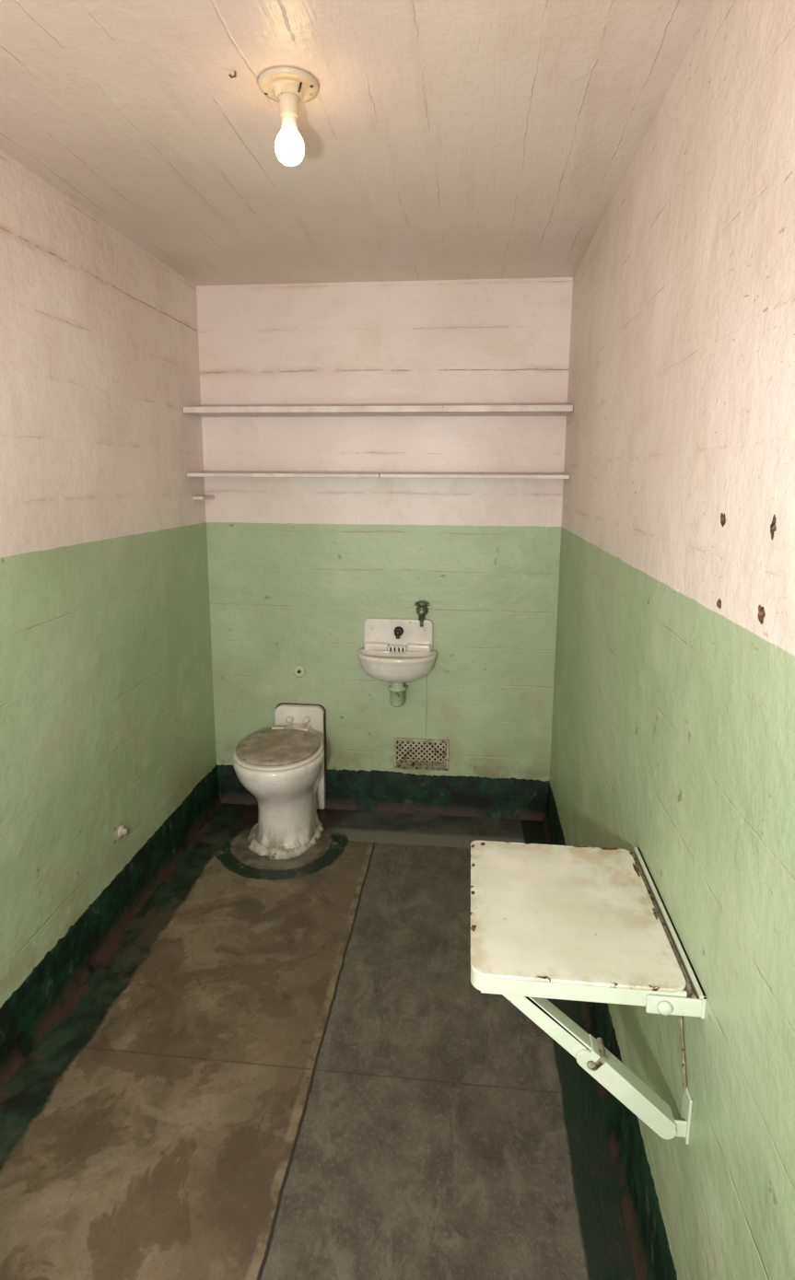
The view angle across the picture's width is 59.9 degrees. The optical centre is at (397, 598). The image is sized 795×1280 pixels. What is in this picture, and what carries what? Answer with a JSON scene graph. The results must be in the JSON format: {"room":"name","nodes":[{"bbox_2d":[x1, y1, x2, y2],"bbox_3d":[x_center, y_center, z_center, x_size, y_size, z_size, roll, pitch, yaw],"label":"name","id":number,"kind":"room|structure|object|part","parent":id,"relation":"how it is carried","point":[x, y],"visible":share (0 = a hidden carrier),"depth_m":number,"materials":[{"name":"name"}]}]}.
{"room":"prison interior","nodes":[
{"label":"prison interior","id":0,"kind":"room"},
{"bbox_2d":[0,150,216,1008],"bbox_3d":[-1.243,0.168,1.427,0.120,2.851,4.478,1,10,6],"label":"wall","id":1,"kind":"structure","parent":0,"point":[107,713],"depth_m":2.39,"materials":[{"name":"paint"}]},
{"bbox_2d":[0,764,221,1092],"bbox_3d":[-1.181,1.357,1.569,0.030,0.222,4.358,1,10,6],"label":"baseboard","id":2,"kind":"structure","parent":1,"relation":"attached to","point":[32,1008],"depth_m":2.46,"materials":[{"name":"green paint"}]},
{"bbox_2d":[112,820,128,844],"bbox_3d":[-1.065,0.902,2.661,0.037,0.071,0.110,1,10,6],"label":"pipe stub","id":3,"kind":"object","parent":1,"relation":"attached to","point":[120,831],"visible":1,"depth_m":2.66,"materials":[{"name":"paint"}]},
{"bbox_2d":[192,495,214,500],"bbox_3d":[-0.943,-0.492,3.362,0.050,0.016,0.158,1,10,6],"label":"shelf bracket","id":4,"kind":"object","parent":1,"relation":"attached to","point":[201,497],"visible":1,"depth_m":3.30,"materials":[{"name":"paint"}]},
{"bbox_2d":[0,802,637,1279],"bbox_3d":[-0.327,1.545,1.511,1.750,0.120,4.358,1,10,6],"label":"floor","id":5,"kind":"structure","parent":0,"point":[293,1068],"depth_m":1.94,"materials":[{"name":"concrete"}]},
{"bbox_2d":[232,702,326,860],"bbox_3d":[-0.539,0.878,3.307,0.412,0.565,0.654,1,10,6],"label":"toilet","id":6,"kind":"object","parent":5,"relation":"on","point":[284,766],"visible":1,"depth_m":3.19,"materials":[{"name":"ceramic"}]},
{"bbox_3d":[-0.548,0.678,3.169,0.380,0.022,0.416,1,10,6],"label":"lid","id":7,"kind":"part","parent":6,"relation":"part of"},
{"bbox_3d":[-0.545,0.930,3.266,0.416,0.477,0.558,1,10,6],"label":"bowl","id":8,"kind":"part","parent":6,"relation":"part of","materials":[{"name":"ceramic"}]},
{"bbox_3d":[-0.507,0.828,3.605,0.256,0.560,0.043,1,10,6],"label":"plate","id":9,"kind":"part","parent":6,"relation":"part of","materials":[{"name":"ceramic"}]},
{"bbox_2d":[0,0,713,285],"bbox_3d":[-0.311,-1.144,1.035,1.750,0.120,4.358,1,10,6],"label":"ceiling","id":10,"kind":"structure","parent":0,"point":[442,139],"depth_m":1.75,"materials":[{"name":"paint"}]},
{"bbox_2d":[228,70,235,78],"bbox_3d":[-0.366,-1.163,1.530,0.015,0.016,0.012,1,10,6],"label":"ceiling hook","id":11,"kind":"object","parent":10,"relation":"attached to","point":[232,76],"depth_m":1.53,"materials":[{"name":"brown metal"}]},
{"bbox_2d":[257,66,318,166],"bbox_3d":[-0.250,-1.095,1.592,0.138,0.170,0.138,1,10,6],"label":"ceiling lamp","id":12,"kind":"object","parent":10,"relation":"attached to","point":[290,87],"depth_m":1.57,"materials":[{"name":"white ceramic"}]},
{"bbox_2d":[196,277,572,780],"bbox_3d":[-0.085,-0.186,3.466,1.750,2.851,0.120,1,10,6],"label":"wall","id":13,"kind":"structure","parent":0,"point":[297,566],"depth_m":3.36,"materials":[{"name":"paint"}]},
{"bbox_2d":[292,665,304,677],"bbox_3d":[-0.505,0.375,3.542,0.064,0.064,0.013,1,10,6],"label":"cap","id":14,"kind":"object","parent":13,"relation":"attached to","point":[298,671],"visible":1,"depth_m":3.54,"materials":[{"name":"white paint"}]},
{"bbox_2d":[182,405,572,417],"bbox_3d":[-0.099,-0.861,3.170,1.746,0.028,0.230,1,10,6],"label":"wall shelf","id":15,"kind":"object","parent":13,"relation":"attached to","point":[392,410],"visible":1,"depth_m":3.09,"materials":[{"name":"paint"}]},
{"bbox_2d":[186,472,570,478],"bbox_3d":[-0.101,-0.574,3.224,1.746,0.018,0.223,1,10,6],"label":"wall shelf","id":16,"kind":"object","parent":13,"relation":"attached to","point":[189,474],"visible":1,"depth_m":3.11,"materials":[{"name":"paint"}]},
{"bbox_2d":[217,764,548,821],"bbox_3d":[-0.100,1.004,3.601,1.750,0.219,0.030,1,10,6],"label":"baseboard","id":17,"kind":"structure","parent":13,"relation":"attached to","point":[362,790],"depth_m":3.58,"materials":[{"name":"green paint"}]},
{"bbox_2d":[357,617,436,735],"bbox_3d":[-0.007,0.418,3.385,0.392,0.610,0.232,1,10,6],"label":"sink","id":18,"kind":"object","parent":13,"relation":"attached to","point":[396,652],"depth_m":3.39,"materials":[{"name":"ceramic"}]},
{"bbox_2d":[357,647,436,683],"bbox_3d":[-0.007,0.337,3.369,0.392,0.145,0.229,1,10,6],"label":"basin","id":19,"kind":"object","parent":18,"relation":"in","point":[392,665],"depth_m":3.31,"materials":[{"name":"ceramic"}]},
{"bbox_2d":[363,617,432,650],"bbox_3d":[0.004,0.189,3.444,0.344,0.180,0.030,1,10,6],"label":"backsplash","id":20,"kind":"structure","parent":18,"relation":"attached to","point":[383,631],"depth_m":3.42,"materials":[{"name":"ceramic"}]},
{"bbox_3d":[0.004,0.166,3.394,0.048,0.048,0.064,1,10,6],"label":"spout","id":21,"kind":"part","parent":18,"relation":"part of","materials":[{"name":"black metal"}]},
{"bbox_2d":[414,600,428,627],"bbox_3d":[0.119,0.073,3.392,0.068,0.128,0.072,1,10,6],"label":"valve","id":22,"kind":"object","parent":13,"relation":"attached to","point":[422,609],"visible":1,"depth_m":3.37,"materials":[{"name":"green metal"}]},
{"bbox_2d":[394,737,449,770],"bbox_3d":[0.123,0.801,3.551,0.283,0.164,0.012,1,10,6],"label":"air vent","id":23,"kind":"object","parent":13,"relation":"in","point":[409,753],"visible":1,"depth_m":3.55,"materials":[{"name":"metal"}]},
{"bbox_3d":[-0.011,0.798,3.564,0.013,0.141,0.012,1,10,6],"label":"frame","id":24,"kind":"part","parent":23,"relation":"part of","materials":[{"name":"paint"}]},
{"bbox_3d":[0.122,0.875,3.564,0.283,0.013,0.012,1,10,6],"label":"frame","id":25,"kind":"part","parent":23,"relation":"part of","materials":[{"name":"beige metal"}]},
{"bbox_3d":[0.123,0.727,3.538,0.283,0.013,0.012,1,10,6],"label":"frame","id":26,"kind":"part","parent":23,"relation":"part of","materials":[{"name":"paint"}]},
{"bbox_3d":[0.257,0.804,3.537,0.013,0.141,0.012,1,10,6],"label":"frame","id":27,"kind":"part","parent":23,"relation":"part of","materials":[{"name":"paint"}]},
{"bbox_2d":[548,0,794,1279],"bbox_3d":[0.617,0.212,1.237,0.120,2.851,4.478,1,10,6],"label":"wall","id":28,"kind":"structure","parent":0,"point":[672,739],"depth_m":1.27,"materials":[{"name":"paint"}]},
{"bbox_2d":[470,840,706,1144],"bbox_3d":[0.362,0.811,1.499,0.412,0.328,0.505,1,10,6],"label":"table","id":29,"kind":"object","parent":28,"relation":"attached to","point":[576,923],"visible":1,"depth_m":1.34,"materials":[{"name":"metal"}]},
{"bbox_3d":[0.549,0.666,1.456,0.011,0.011,0.480,1,10,6],"label":"hinge rod","id":30,"kind":"part","parent":29,"relation":"part of","materials":[{"name":"white metal"}]},
{"bbox_3d":[0.545,0.822,1.324,0.006,0.203,0.105,1,10,6],"label":"stay rod","id":31,"kind":"part","parent":29,"relation":"part of","materials":[{"name":"white metal"}]},
{"bbox_3d":[0.542,0.967,1.294,0.006,0.095,0.040,1,10,6],"label":"foot plate","id":32,"kind":"part","parent":29,"relation":"part of","materials":[{"name":"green metal"}]},
{"bbox_2d":[542,780,676,1279],"bbox_3d":[0.529,1.397,1.394,0.030,0.223,4.358,1,10,6],"label":"baseboard","id":33,"kind":"structure","parent":28,"relation":"attached to","point":[652,1259],"depth_m":1.66,"materials":[{"name":"green paint"}]},
{"bbox_2d":[716,512,775,624],"bbox_3d":[0.556,-0.053,1.099,0.024,0.172,0.225,1,10,6],"label":"holes","id":34,"kind":"object","parent":28,"relation":"attached to","point":[761,613],"visible":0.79,"depth_m":1.02,"materials":[{"name":"brown"}]}
]}

